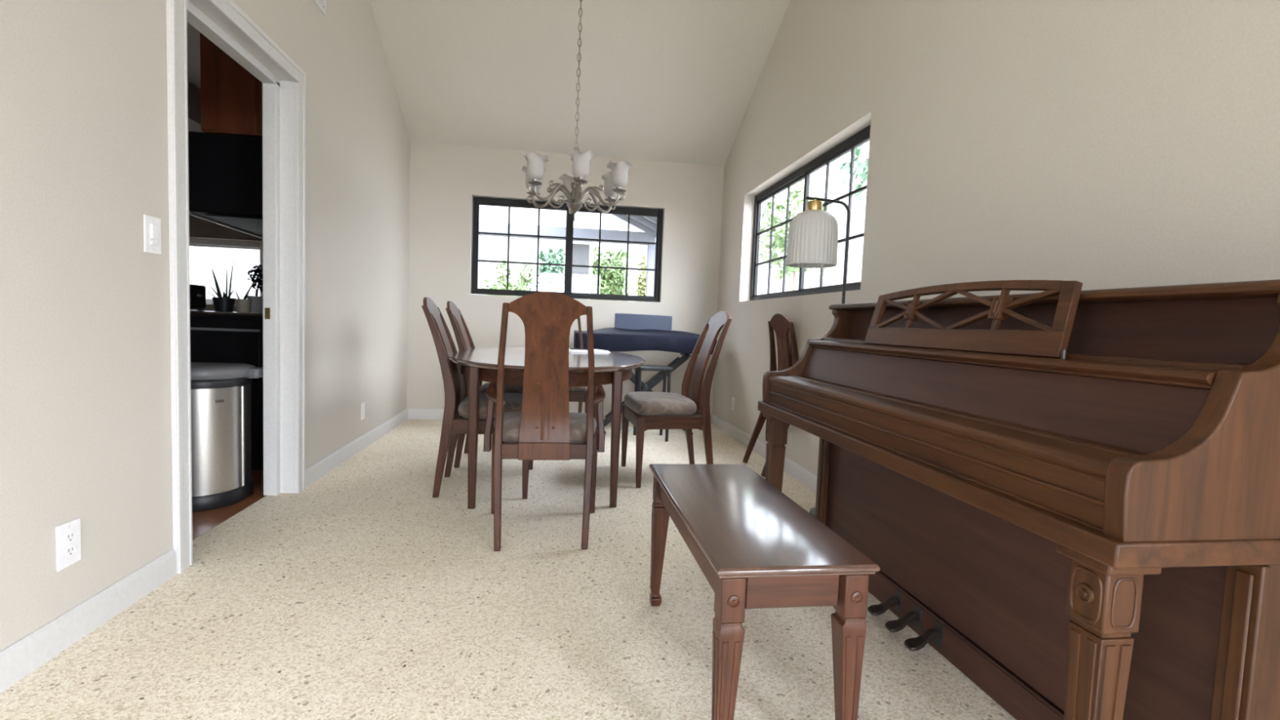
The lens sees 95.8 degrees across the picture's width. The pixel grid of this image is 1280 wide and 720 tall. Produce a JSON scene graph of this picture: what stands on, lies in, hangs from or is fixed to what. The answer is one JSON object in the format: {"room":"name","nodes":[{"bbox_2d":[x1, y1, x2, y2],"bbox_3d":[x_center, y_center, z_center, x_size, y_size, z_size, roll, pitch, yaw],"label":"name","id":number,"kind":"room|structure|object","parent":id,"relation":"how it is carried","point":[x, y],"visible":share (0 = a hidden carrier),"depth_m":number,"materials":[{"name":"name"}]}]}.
{"room":"dining room","nodes":[
{"label":"dining room","id":0,"kind":"room"},
{"bbox_2d":[186,22,200,88],"bbox_3d":[-3.288,-1.970,2.417,3.080,0.120,4.792,2,4,-8],"label":"ceiling","id":1,"kind":"structure","parent":0,"point":[193,34],"depth_m":3.77,"materials":[{"name":"paint"}]},
{"bbox_2d":[0,0,410,650],"bbox_3d":[-1.716,-1.683,2.667,0.120,4.756,4.792,2,4,-8],"label":"wall","id":2,"kind":"structure","parent":0,"point":[86,408],"depth_m":1.73,"materials":[{"name":"paint"}]},
{"bbox_2d":[55,517,81,571],"bbox_3d":[-1.551,0.500,1.572,0.007,0.122,0.078,2,4,-8],"label":"wall outlet","id":3,"kind":"object","parent":2,"relation":"attached to","point":[68,535],"visible":1,"depth_m":1.57,"materials":[{"name":"white plastic"}]},
{"bbox_2d":[64,531,75,542],"bbox_3d":[-1.548,0.481,1.571,0.002,0.029,0.033,2,4,-8],"label":"receptacle","id":4,"kind":"object","parent":3,"relation":"attached to","point":[69,536],"depth_m":1.57,"materials":[{"name":"white plastic"}]},
{"bbox_2d":[65,545,75,556],"bbox_3d":[-1.550,0.520,1.573,0.002,0.029,0.033,2,4,-8],"label":"receptacle","id":5,"kind":"object","parent":3,"relation":"attached to","point":[70,550],"depth_m":1.57,"materials":[{"name":"white plastic"}]},
{"bbox_2d":[0,549,175,693],"bbox_3d":[-1.505,0.755,1.232,0.015,0.092,1.565,2,4,-8],"label":"baseboard","id":6,"kind":"structure","parent":2,"relation":"attached to","point":[33,651],"depth_m":1.60,"materials":[{"name":"white paint"}]},
{"bbox_2d":[142,214,161,254],"bbox_3d":[-1.566,-0.402,1.862,0.012,0.118,0.078,2,4,-8],"label":"light switch","id":7,"kind":"object","parent":2,"relation":"attached to","point":[152,225],"visible":1,"depth_m":1.85,"materials":[{"name":"white plastic"}]},
{"bbox_2d":[200,32,262,137],"bbox_3d":[-2.254,-1.638,3.760,0.636,0.628,0.940,2,4,-8],"label":"upper cabinet","id":8,"kind":"object","parent":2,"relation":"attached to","point":[231,96],"visible":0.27,"depth_m":3.29,"materials":[{"name":"brown wood"}]},
{"bbox_2d":[188,131,262,238],"bbox_3d":[-2.317,-1.079,3.840,0.670,0.492,1.000,2,4,-8],"label":"range hood","id":9,"kind":"object","parent":8,"relation":"attached to","point":[225,171],"visible":0.3,"depth_m":3.33,"materials":[{"name":"black metal"}]},
{"bbox_2d":[165,0,306,573],"bbox_3d":[-1.650,-0.345,2.457,0.024,2.120,1.025,2,4,-8],"label":"trim","id":10,"kind":"structure","parent":2,"relation":"attached to","point":[175,10],"depth_m":2.02,"materials":[{"name":"white paint"}]},
{"bbox_2d":[186,0,294,495],"bbox_3d":[-1.728,-0.319,2.447,0.130,2.064,0.913,2,4,-8],"label":"door frame","id":11,"kind":"structure","parent":2,"relation":"in","point":[277,88],"depth_m":2.85,"materials":[{"name":"white paint"}]},
{"bbox_2d":[312,0,326,15],"bbox_3d":[-1.673,-1.977,2.880,0.010,0.240,0.540,2,4,-8],"label":"air vent","id":12,"kind":"object","parent":2,"relation":"in","point":[321,4],"visible":1,"depth_m":3.10,"materials":[{"name":"white metal"}]},
{"bbox_2d":[305,408,408,488],"bbox_3d":[-1.928,0.556,4.113,0.015,0.092,2.182,2,4,-8],"label":"baseboard","id":13,"kind":"structure","parent":2,"relation":"attached to","point":[318,469],"depth_m":3.72,"materials":[{"name":"white paint"}]},
{"bbox_2d":[360,402,364,420],"bbox_3d":[-1.905,0.352,3.977,0.006,0.115,0.070,2,4,-8],"label":"wall plate","id":14,"kind":"object","parent":2,"relation":"attached to","point":[362,405],"visible":1,"depth_m":3.97,"materials":[{"name":"white plastic"}]},
{"bbox_2d":[188,198,262,311],"bbox_3d":[-3.394,-0.655,2.568,3.290,2.610,4.942,2,4,-8],"label":"wall","id":15,"kind":"structure","parent":0,"point":[199,228],"depth_m":4.87,"materials":[{"name":"paint"}]},
{"bbox_2d":[187,81,203,139],"bbox_3d":[-4.039,-1.853,3.124,1.810,0.260,3.190,2,4,-8],"label":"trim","id":16,"kind":"structure","parent":15,"relation":"attached to","point":[193,92],"depth_m":4.29,"materials":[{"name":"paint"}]},
{"bbox_2d":[189,237,262,306],"bbox_3d":[-3.932,-0.758,4.909,1.410,0.558,0.050,2,4,-8],"label":"window","id":17,"kind":"structure","parent":15,"relation":"in","point":[204,242],"depth_m":4.94,"materials":[{"name":"white paint"}]},
{"bbox_2d":[0,418,1016,719],"bbox_3d":[-1.602,0.902,0.532,6.326,0.120,9.692,2,4,-8],"label":"floor","id":18,"kind":"structure","parent":0,"point":[360,593],"depth_m":1.77,"materials":[{"name":"beige carpet"}]},
{"bbox_2d":[190,361,262,512],"bbox_3d":[-2.089,0.355,2.760,0.433,0.664,0.374,2,4,-8],"label":"trash can","id":19,"kind":"object","parent":18,"relation":"on","point":[221,397],"visible":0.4,"depth_m":2.71,"materials":[{"name":"silver metal"}]},
{"bbox_2d":[190,310,263,470],"bbox_3d":[-2.918,0.144,3.609,1.405,0.912,0.789,2,4,-8],"label":"cabinet","id":20,"kind":"object","parent":18,"relation":"on","point":[233,337],"depth_m":3.30,"materials":[{"name":"black wood"}]},
{"bbox_2d":[189,284,205,311],"bbox_3d":[-2.918,-0.402,3.698,0.200,0.166,0.180,2,4,-8],"label":"toaster","id":21,"kind":"object","parent":20,"relation":"on","point":[197,292],"visible":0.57,"depth_m":3.71,"materials":[{"name":"black plastic"}]},
{"bbox_2d":[204,260,235,311],"bbox_3d":[-2.719,-0.496,3.767,0.195,0.360,0.130,4,4,21],"label":"aloe","id":22,"kind":"object","parent":20,"relation":"on","point":[224,304],"visible":0.96,"depth_m":3.75,"materials":[{"name":"black ceramic"}]},
{"bbox_2d":[211,297,235,311],"bbox_3d":[-2.712,-0.360,3.771,0.130,0.090,0.130,2,4,-8],"label":"pot","id":23,"kind":"object","parent":22,"relation":"on","point":[220,304],"depth_m":3.73,"materials":[{"name":"black ceramic"}]},
{"bbox_2d":[190,310,262,319],"bbox_3d":[-2.902,-0.294,3.586,1.405,0.033,0.780,2,4,-8],"label":"countertop","id":24,"kind":"structure","parent":20,"relation":"on","point":[191,315],"depth_m":3.28,"materials":[{"name":"black ceramic"}]},
{"bbox_2d":[234,271,262,312],"bbox_3d":[-2.489,-0.447,3.687,0.175,0.290,0.090,2,4,-8],"label":"aloe","id":25,"kind":"object","parent":20,"relation":"on","point":[242,305],"visible":0.98,"depth_m":3.66,"materials":[{"name":"beige ceramic"}]},
{"bbox_2d":[234,298,251,312],"bbox_3d":[-2.530,-0.346,3.688,0.090,0.085,0.090,2,4,-8],"label":"pot","id":26,"kind":"object","parent":25,"relation":"on","point":[242,305],"depth_m":3.66,"materials":[{"name":"beige ceramic"}]},
{"bbox_2d":[246,264,262,312],"bbox_3d":[-2.583,-0.484,3.932,0.160,0.326,0.145,2,4,-8],"label":"potted plant","id":27,"kind":"object","parent":20,"relation":"on","point":[256,303],"visible":0.68,"depth_m":3.90,"materials":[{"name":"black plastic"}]},
{"bbox_2d":[421,297,529,498],"bbox_3d":[-0.881,0.185,3.179,0.587,1.030,0.522,2,4,-10],"label":"dining chair","id":28,"kind":"object","parent":18,"relation":"on","point":[455,421],"visible":0.77,"depth_m":2.97,"materials":[{"name":"brown wood"}]},
{"bbox_2d":[457,392,522,419],"bbox_3d":[-0.788,0.245,3.200,0.394,0.093,0.503,2,4,-10],"label":"seat cushion","id":29,"kind":"object","parent":28,"relation":"on","point":[513,401],"depth_m":3.00,"materials":[{"name":"beige fabric"}]},
{"bbox_2d":[445,301,533,470],"bbox_3d":[-0.956,0.145,3.775,0.587,1.030,0.522,2,4,-8],"label":"dining chair","id":30,"kind":"object","parent":18,"relation":"on","point":[464,341],"visible":0.4,"depth_m":3.59,"materials":[{"name":"brown wood"}]},
{"bbox_2d":[480,382,523,393],"bbox_3d":[-0.863,0.205,3.793,0.394,0.093,0.503,2,4,-8],"label":"seat cushion","id":31,"kind":"object","parent":30,"relation":"on","point":[507,388],"depth_m":3.61,"materials":[{"name":"beige fabric"}]},
{"bbox_2d":[483,292,605,551],"bbox_3d":[-0.409,0.241,2.512,0.540,1.040,0.591,2,4,-8],"label":"armchair","id":32,"kind":"object","parent":18,"relation":"on","point":[544,428],"visible":1,"depth_m":2.36,"materials":[{"name":"brown wood"}]},
{"bbox_2d":[493,411,596,443],"bbox_3d":[-0.426,0.296,2.613,0.477,0.093,0.394,2,4,-8],"label":"seat cushion","id":33,"kind":"object","parent":32,"relation":"on","point":[512,420],"depth_m":2.46,"materials":[{"name":"beige fabric"}]},
{"bbox_2d":[448,346,644,508],"bbox_3d":[-0.563,0.329,3.516,1.140,0.725,1.880,2,4,-8],"label":"dining table","id":34,"kind":"object","parent":18,"relation":"on","point":[479,364],"visible":0.69,"depth_m":2.85,"materials":[{"name":"brown wood"}]},
{"bbox_2d":[568,348,610,352],"bbox_3d":[-0.385,-0.065,4.011,0.300,0.012,0.220,0,4,-28],"label":"booklet","id":35,"kind":"object","parent":34,"relation":"on","point":[570,350],"visible":0.7,"depth_m":3.94,"materials":[{"name":"white paper"}]},
{"bbox_2d":[569,347,587,350],"bbox_3d":[-0.408,-0.075,3.967,0.141,0.009,0.009,2,4,0],"label":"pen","id":36,"kind":"object","parent":35,"relation":"on","point":[570,348],"visible":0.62,"depth_m":3.96,"materials":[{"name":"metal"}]},
{"bbox_2d":[568,315,587,413],"bbox_3d":[-0.657,0.108,4.531,0.522,1.030,0.587,2,4,-8],"label":"dining chair","id":37,"kind":"object","parent":18,"relation":"on","point":[579,394],"visible":0.1,"depth_m":4.29,"materials":[{"name":"brown wood"}]},
{"bbox_2d":[568,386,587,391],"bbox_3d":[-0.645,0.172,4.439,0.503,0.093,0.394,2,4,-8],"label":"seat cushion","id":38,"kind":"object","parent":37,"relation":"on","point":[583,388],"depth_m":4.28,"materials":[{"name":"beige fabric"}]},
{"bbox_2d":[603,353,693,435],"bbox_3d":[0.043,0.274,5.050,0.779,0.685,0.480,2,4,-8],"label":"keyboard stand","id":39,"kind":"object","parent":18,"relation":"on","point":[645,387],"visible":0.44,"depth_m":5.03,"materials":[{"name":"black metal"}]},
{"bbox_2d":[573,313,716,355],"bbox_3d":[0.040,-0.235,5.029,1.210,0.327,0.347,2,4,-8],"label":"keyboard","id":40,"kind":"object","parent":39,"relation":"on","point":[630,332],"visible":0.76,"depth_m":4.91,"materials":[{"name":"blue fabric"}]},
{"bbox_2d":[633,364,672,441],"bbox_3d":[0.095,0.345,4.718,0.310,0.592,0.276,2,4,-8],"label":"stool","id":41,"kind":"object","parent":18,"relation":"on","point":[644,367],"visible":0.59,"depth_m":4.62,"materials":[{"name":"black metal"}]},
{"bbox_2d":[621,311,732,488],"bbox_3d":[0.217,0.204,3.554,0.587,1.030,0.522,1,4,-12],"label":"dining chair","id":42,"kind":"object","parent":18,"relation":"on","point":[689,410],"visible":0.97,"depth_m":3.38,"materials":[{"name":"brown wood"}]},
{"bbox_2d":[623,391,696,415],"bbox_3d":[0.120,0.259,3.539,0.394,0.093,0.503,1,4,-12],"label":"seat cushion","id":43,"kind":"object","parent":42,"relation":"on","point":[637,403],"depth_m":3.35,"materials":[{"name":"beige fabric"}]},
{"bbox_2d":[648,463,879,719],"bbox_3d":[0.248,0.612,1.561,0.337,0.470,0.830,2,4,-8],"label":"piano bench","id":44,"kind":"object","parent":18,"relation":"on","point":[755,546],"visible":1,"depth_m":1.20,"materials":[{"name":"brown wood"}]},
{"bbox_2d":[742,313,799,476],"bbox_3d":[0.863,0.211,3.800,0.215,1.031,0.414,2,4,-8],"label":"chair","id":45,"kind":"object","parent":18,"relation":"on","point":[781,324],"visible":0.59,"depth_m":3.81,"materials":[{"name":"brown wood"}]},
{"bbox_2d":[786,196,849,516],"bbox_3d":[0.899,-0.001,2.867,0.400,1.578,0.237,2,4,-8],"label":"floor lamp","id":46,"kind":"object","parent":18,"relation":"on","point":[813,233],"visible":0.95,"depth_m":2.74,"materials":[{"name":"white glass"}]},
{"bbox_2d":[757,279,1279,719],"bbox_3d":[0.923,0.323,1.693,0.653,1.082,1.574,2,4,-8],"label":"upright piano","id":47,"kind":"object","parent":18,"relation":"on","point":[1068,494],"visible":0.94,"depth_m":1.15,"materials":[{"name":"brown wood"}]},
{"bbox_2d":[808,340,1217,390],"bbox_3d":[0.894,-0.014,1.665,0.198,0.031,1.476,2,4,-8],"label":"shelf","id":48,"kind":"object","parent":47,"relation":"attached to","point":[1135,372],"depth_m":1.24,"materials":[{"name":"brown wood"}]},
{"bbox_2d":[406,141,724,413],"bbox_3d":[-0.691,-0.670,5.391,2.886,2.470,0.150,2,4,-8],"label":"wall","id":49,"kind":"structure","parent":0,"point":[445,180],"depth_m":5.23,"materials":[{"name":"paint"}]},
{"bbox_2d":[408,408,711,422],"bbox_3d":[-0.695,0.523,5.389,2.796,0.092,0.015,2,4,-8],"label":"baseboard","id":50,"kind":"structure","parent":49,"relation":"attached to","point":[421,414],"depth_m":5.20,"materials":[{"name":"white paint"}]},
{"bbox_2d":[471,196,662,302],"bbox_3d":[-0.660,-1.011,5.372,1.735,0.868,0.050,2,4,-8],"label":"window","id":51,"kind":"structure","parent":49,"relation":"in","point":[477,201],"depth_m":5.36,"materials":[{"name":"black metal"}]},
{"bbox_2d":[369,0,790,166],"bbox_3d":[-1.460,-2.757,0.300,6.326,2.494,9.692,2,4,-8],"label":"ceiling","id":52,"kind":"structure","parent":0,"point":[671,81],"depth_m":4.43,"materials":[{"name":"paint"}]},
{"bbox_2d":[521,0,632,221],"bbox_3d":[-0.342,-1.784,3.271,0.623,1.969,0.685,2,4,-8],"label":"chandelier","id":53,"kind":"object","parent":52,"relation":"hanging from","point":[615,180],"visible":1,"depth_m":3.23,"materials":[{"name":"white glass"}]},
{"bbox_2d":[712,0,1279,475],"bbox_3d":[1.535,-1.446,0.906,0.150,4.756,9.542,2,4,-8],"label":"wall","id":54,"kind":"structure","parent":0,"point":[1099,144],"depth_m":1.98,"materials":[{"name":"paint"}]},
{"bbox_2d":[731,396,734,411],"bbox_3d":[0.798,0.377,4.959,0.007,0.115,0.070,2,4,-8],"label":"wall outlet","id":55,"kind":"object","parent":54,"relation":"attached to","point":[733,398],"visible":1,"depth_m":4.95,"materials":[{"name":"white plastic"}]},
{"bbox_2d":[711,413,817,492],"bbox_3d":[1.142,0.774,2.547,0.015,0.092,6.192,2,4,-8],"label":"baseboard","id":56,"kind":"structure","parent":54,"relation":"attached to","point":[802,474],"depth_m":4.19,"materials":[{"name":"white paint"}]},
{"bbox_2d":[749,124,870,300],"bbox_3d":[1.110,-0.865,3.906,0.050,0.879,1.955,2,4,-8],"label":"window","id":57,"kind":"structure","parent":54,"relation":"in","point":[863,136],"depth_m":3.90,"materials":[{"name":"black metal"}]},
{"label":"outside","id":58,"kind":"structure","parent":0,"visible":0},
{"bbox_3d":[0.062,0.695,7.655,55.000,0.120,65.000,2,4,-8],"label":"floor","id":59,"kind":"structure","parent":58,"visible":0},
{"bbox_2d":[494,259,515,288],"bbox_3d":[-2.136,-0.559,9.076,0.328,2.033,0.258,1,4,-24],"label":"young tree","id":60,"kind":"object","parent":59,"relation":"on","point":[500,276],"visible":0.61,"depth_m":8.98,"materials":[{"name":"green plant"}]},
{"bbox_2d":[482,277,528,296],"bbox_3d":[-1.956,-0.343,8.524,0.771,1.687,0.684,2,4,-8],"label":"shrub","id":61,"kind":"object","parent":59,"relation":"on","point":[515,286],"visible":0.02,"depth_m":8.29,"materials":[{"name":"green plant"}]},
{"bbox_2d":[515,262,533,290],"bbox_3d":[-1.849,-0.549,9.208,0.274,2.019,0.256,3,4,6],"label":"young tree","id":62,"kind":"object","parent":59,"relation":"on","point":[527,280],"visible":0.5,"depth_m":9.13,"materials":[{"name":"green plant"}]},
{"bbox_2d":[532,283,564,292],"bbox_3d":[-1.278,-0.256,8.152,0.520,1.610,0.140,2,4,-8],"label":"wall","id":63,"kind":"structure","parent":59,"relation":"on","point":[541,287],"depth_m":8.05,"materials":[{"name":"white paint"}]},
{"bbox_2d":[537,245,564,284],"bbox_3d":[-1.416,-0.665,9.230,0.545,2.281,0.629,2,4,-8],"label":"shrub","id":64,"kind":"object","parent":59,"relation":"on","point":[548,274],"visible":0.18,"depth_m":9.06,"materials":[{"name":"green plant"}]},
{"bbox_2d":[479,213,656,296],"bbox_3d":[-2.231,-1.045,7.609,5.350,3.180,1.430,2,4,-8],"label":"patio cover","id":65,"kind":"object","parent":59,"relation":"on","point":[647,224],"visible":0.09,"depth_m":8.37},
{"bbox_2d":[571,243,589,299],"bbox_3d":[-0.943,-0.609,8.785,0.310,2.260,0.300,2,4,-8],"label":"pillar","id":66,"kind":"structure","parent":59,"relation":"on","point":[580,254],"depth_m":8.61,"materials":[{"name":"white paint"}]},
{"bbox_2d":[589,244,631,301],"bbox_3d":[-0.501,-0.661,9.309,0.666,2.334,0.617,2,4,-8],"label":"shrub","id":67,"kind":"object","parent":59,"relation":"on","point":[611,281],"visible":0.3,"depth_m":9.11,"materials":[{"name":"green plant"}]},
{"bbox_2d":[635,252,647,302],"bbox_3d":[0.202,-0.620,9.401,0.632,2.295,0.603,2,4,-8],"label":"shrub","id":68,"kind":"object","parent":59,"relation":"on","point":[641,282],"visible":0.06,"depth_m":9.32,"materials":[{"name":"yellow plant"}]},
{"bbox_2d":[759,179,844,290],"bbox_3d":[3.285,-1.659,12.113,1.859,4.259,2.146,2,4,-8],"label":"tree","id":69,"kind":"object","parent":59,"relation":"on","point":[778,241],"visible":0.39,"depth_m":11.90,"materials":[{"name":"green plant"}]},
{"bbox_2d":[817,140,869,199],"bbox_3d":[3.700,-1.642,9.066,1.814,4.643,1.695,2,4,-8],"label":"tree","id":70,"kind":"object","parent":59,"relation":"on","point":[860,166],"visible":0.13,"depth_m":9.07,"materials":[{"name":"green plant"}]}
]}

